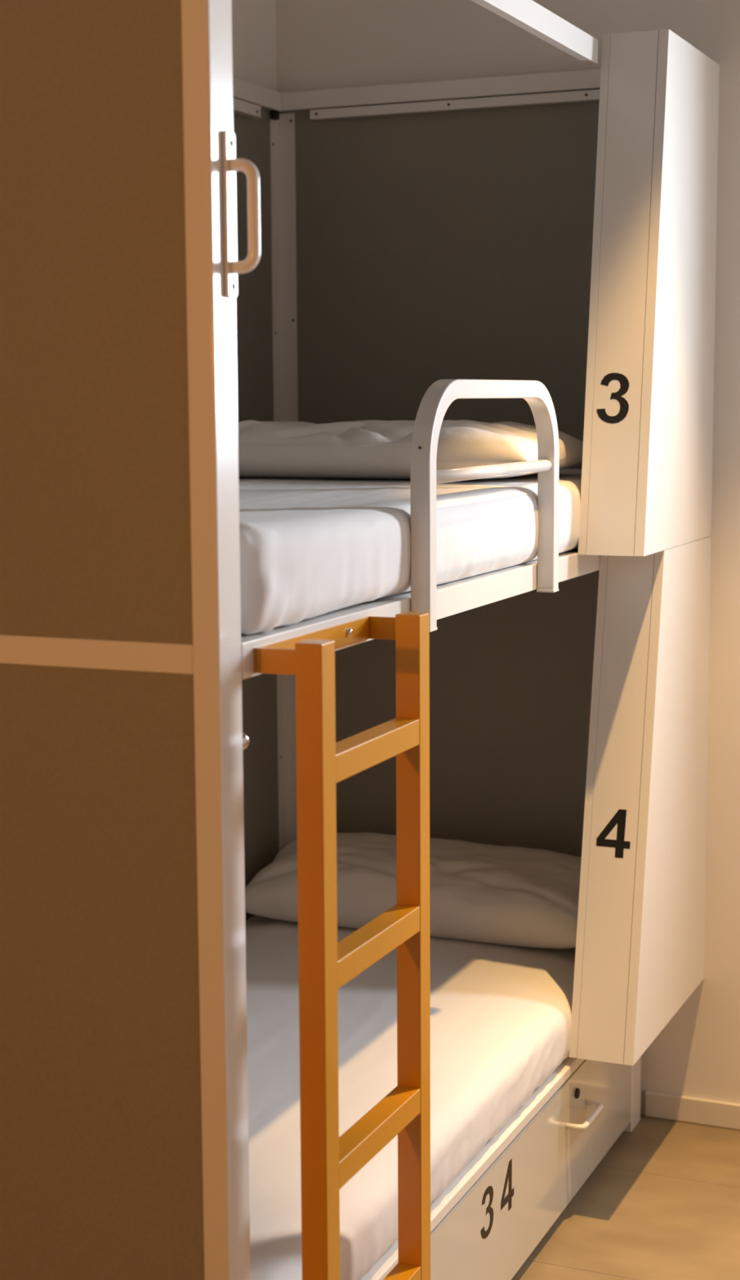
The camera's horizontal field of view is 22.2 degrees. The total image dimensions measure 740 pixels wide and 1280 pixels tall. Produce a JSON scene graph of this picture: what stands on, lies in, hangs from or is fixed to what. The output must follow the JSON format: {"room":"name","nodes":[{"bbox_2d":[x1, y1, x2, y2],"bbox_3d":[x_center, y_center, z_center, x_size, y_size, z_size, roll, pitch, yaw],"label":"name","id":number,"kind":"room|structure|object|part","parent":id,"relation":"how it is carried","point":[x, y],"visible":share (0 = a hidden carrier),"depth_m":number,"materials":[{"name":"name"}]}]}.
{"room":"dormitory","nodes":[
{"label":"dormitory","id":0,"kind":"room"},
{"bbox_2d":[231,0,276,91],"bbox_3d":[-1.498,-0.205,1.716,0.100,3.340,6.300,3,8,23],"label":"wall","id":1,"kind":"structure","parent":0,"point":[253,21],"depth_m":4.36,"materials":[{"name":"beige paint"}]},
{"bbox_2d":[275,0,739,1115],"bbox_3d":[1.171,-0.521,4.035,2.976,3.340,0.100,3,8,23],"label":"wall","id":2,"kind":"structure","parent":0,"point":[321,44],"depth_m":4.26,"materials":[{"name":"beige paint"}]},
{"bbox_2d":[568,536,711,1066],"bbox_3d":[0.582,0.308,4.007,0.134,1.018,0.613,3,8,23],"label":"locker","id":3,"kind":"object","parent":2,"relation":"attached to","point":[639,951],"visible":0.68,"depth_m":3.84,"materials":[{"name":"white laminate"}]},
{"bbox_3d":[0.498,0.333,3.818,0.096,1.018,0.197,3,8,23],"label":"panel","id":4,"kind":"part","parent":3,"relation":"part of","materials":[{"name":"white laminate"}]},
{"bbox_2d":[577,28,719,556],"bbox_3d":[0.582,-0.706,3.892,0.134,1.018,0.579,3,8,23],"label":"locker","id":5,"kind":"object","parent":2,"relation":"attached to","point":[646,484],"visible":1,"depth_m":3.71,"materials":[{"name":"white laminate"}]},
{"bbox_3d":[0.495,-0.679,3.693,0.096,1.018,0.141,3,8,23],"label":"panel","id":6,"kind":"part","parent":5,"relation":"part of","materials":[{"name":"white laminate"}]},
{"bbox_2d":[644,1090,739,1129],"bbox_3d":[1.586,1.132,4.014,2.049,0.061,0.012,3,8,23],"label":"baseboard","id":7,"kind":"structure","parent":2,"relation":"attached to","point":[656,1104],"depth_m":4.36,"materials":[{"name":"beige wood"}]},
{"bbox_2d":[511,1114,739,1279],"bbox_3d":[-0.073,1.570,1.337,3.176,0.100,6.500,3,8,23],"label":"floor","id":8,"kind":"structure","parent":0,"point":[662,1202],"depth_m":3.88,"materials":[{"name":"brown wood"}]},
{"bbox_2d":[0,0,640,1279],"bbox_3d":[-0.156,0.040,3.469,1.019,2.388,2.090,3,8,23],"label":"bunk bed","id":9,"kind":"object","parent":8,"relation":"on","point":[191,251],"visible":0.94,"depth_m":2.48,"materials":[{"name":"white metal"}]},
{"bbox_3d":[-0.608,-0.489,2.461,0.844,0.958,0.014,3,8,23],"label":"foot panel","id":10,"kind":"part","parent":9,"relation":"part of","materials":[{"name":"grey laminate"}]},
{"bbox_3d":[-0.601,0.625,2.605,0.844,1.214,0.014,3,8,23],"label":"foot panel","id":11,"kind":"part","parent":9,"relation":"part of","materials":[{"name":"grey laminate"}]},
{"bbox_3d":[-0.191,0.188,2.391,0.038,2.372,0.063,3,8,23],"label":"post","id":12,"kind":"part","parent":9,"relation":"part of","materials":[{"name":"white metal"}]},
{"bbox_3d":[-0.171,-0.519,2.300,0.007,0.200,0.026,3,8,23],"label":"grab handle","id":13,"kind":"part","parent":9,"relation":"part of","materials":[{"name":"white metal"}]},
{"bbox_3d":[-0.612,-0.021,3.685,0.007,2.260,2.017,3,8,23],"label":"panel","id":14,"kind":"part","parent":9,"relation":"part of","materials":[{"name":"grey laminate"}]},
{"bbox_3d":[-0.610,-1.146,3.524,0.022,0.043,1.995,3,8,23],"label":"canopy rail","id":15,"kind":"part","parent":9,"relation":"part of","materials":[{"name":"white metal"}]},
{"bbox_2d":[238,468,581,635],"bbox_3d":[-0.179,-0.215,3.494,0.926,0.149,1.991,3,8,23],"label":"mattress","id":16,"kind":"object","parent":9,"relation":"on","point":[310,548],"visible":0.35,"depth_m":2.87,"materials":[{"name":"white fabric"}]},
{"bbox_2d":[237,419,582,479],"bbox_3d":[0.005,-0.396,3.879,0.849,0.119,0.589,3,8,23],"label":"pillow","id":17,"kind":"object","parent":16,"relation":"on","point":[358,449],"visible":0.67,"depth_m":3.66,"materials":[{"name":"white fabric"}]},
{"bbox_2d":[244,915,575,1279],"bbox_3d":[-0.174,0.814,3.627,0.923,0.155,1.990,3,8,23],"label":"mattress","id":18,"kind":"object","parent":9,"relation":"on","point":[500,1015],"visible":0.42,"depth_m":3.48,"materials":[{"name":"white fabric"}]},
{"bbox_2d":[244,832,581,948],"bbox_3d":[0.139,0.563,4.332,0.856,0.173,0.380,3,8,23],"label":"pillow","id":19,"kind":"object","parent":18,"relation":"on","point":[507,895],"visible":0.66,"depth_m":4.21,"materials":[{"name":"white fabric"}]},
{"bbox_3d":[0.200,-0.089,3.273,0.030,0.048,1.918,3,8,23],"label":"rail","id":20,"kind":"part","parent":9,"relation":"part of","materials":[{"name":"white metal"}]},
{"bbox_3d":[0.192,-0.123,4.438,0.876,2.260,0.010,3,8,23],"label":"head panel","id":21,"kind":"part","parent":9,"relation":"part of","materials":[{"name":"grey laminate"}]},
{"bbox_3d":[0.179,-1.250,4.277,0.876,0.041,0.022,3,8,23],"label":"canopy rail","id":22,"kind":"part","parent":9,"relation":"part of","materials":[{"name":"white metal"}]},
{"bbox_3d":[0.208,0.933,3.404,0.033,0.024,1.918,3,8,23],"label":"rail","id":23,"kind":"part","parent":9,"relation":"part of","materials":[{"name":"white metal"}]},
{"bbox_3d":[0.205,-0.246,3.185,0.033,0.386,0.659,3,8,23],"label":"guard rail","id":24,"kind":"part","parent":9,"relation":"part of","materials":[{"name":"white metal"}]},
{"bbox_2d":[430,1059,631,1279],"bbox_3d":[-0.108,1.082,3.564,0.804,0.296,1.901,3,8,23],"label":"drawer","id":25,"kind":"object","parent":9,"relation":"attached to","point":[494,1228],"visible":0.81,"depth_m":3.64,"materials":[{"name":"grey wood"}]},
{"bbox_3d":[0.444,0.980,3.881,0.044,0.012,0.149,3,8,23],"label":"pull handle","id":26,"kind":"part","parent":25,"relation":"part of","materials":[{"name":"white metal"}]},
{"bbox_3d":[0.129,-1.061,2.984,0.022,0.047,1.569,3,8,23],"label":"canopy rail","id":27,"kind":"part","parent":9,"relation":"part of","materials":[{"name":"white metal"}]},
{"bbox_3d":[0.589,-0.052,4.207,0.040,2.372,0.081,3,8,23],"label":"post","id":28,"kind":"part","parent":9,"relation":"part of","materials":[{"name":"white metal"}]}
]}

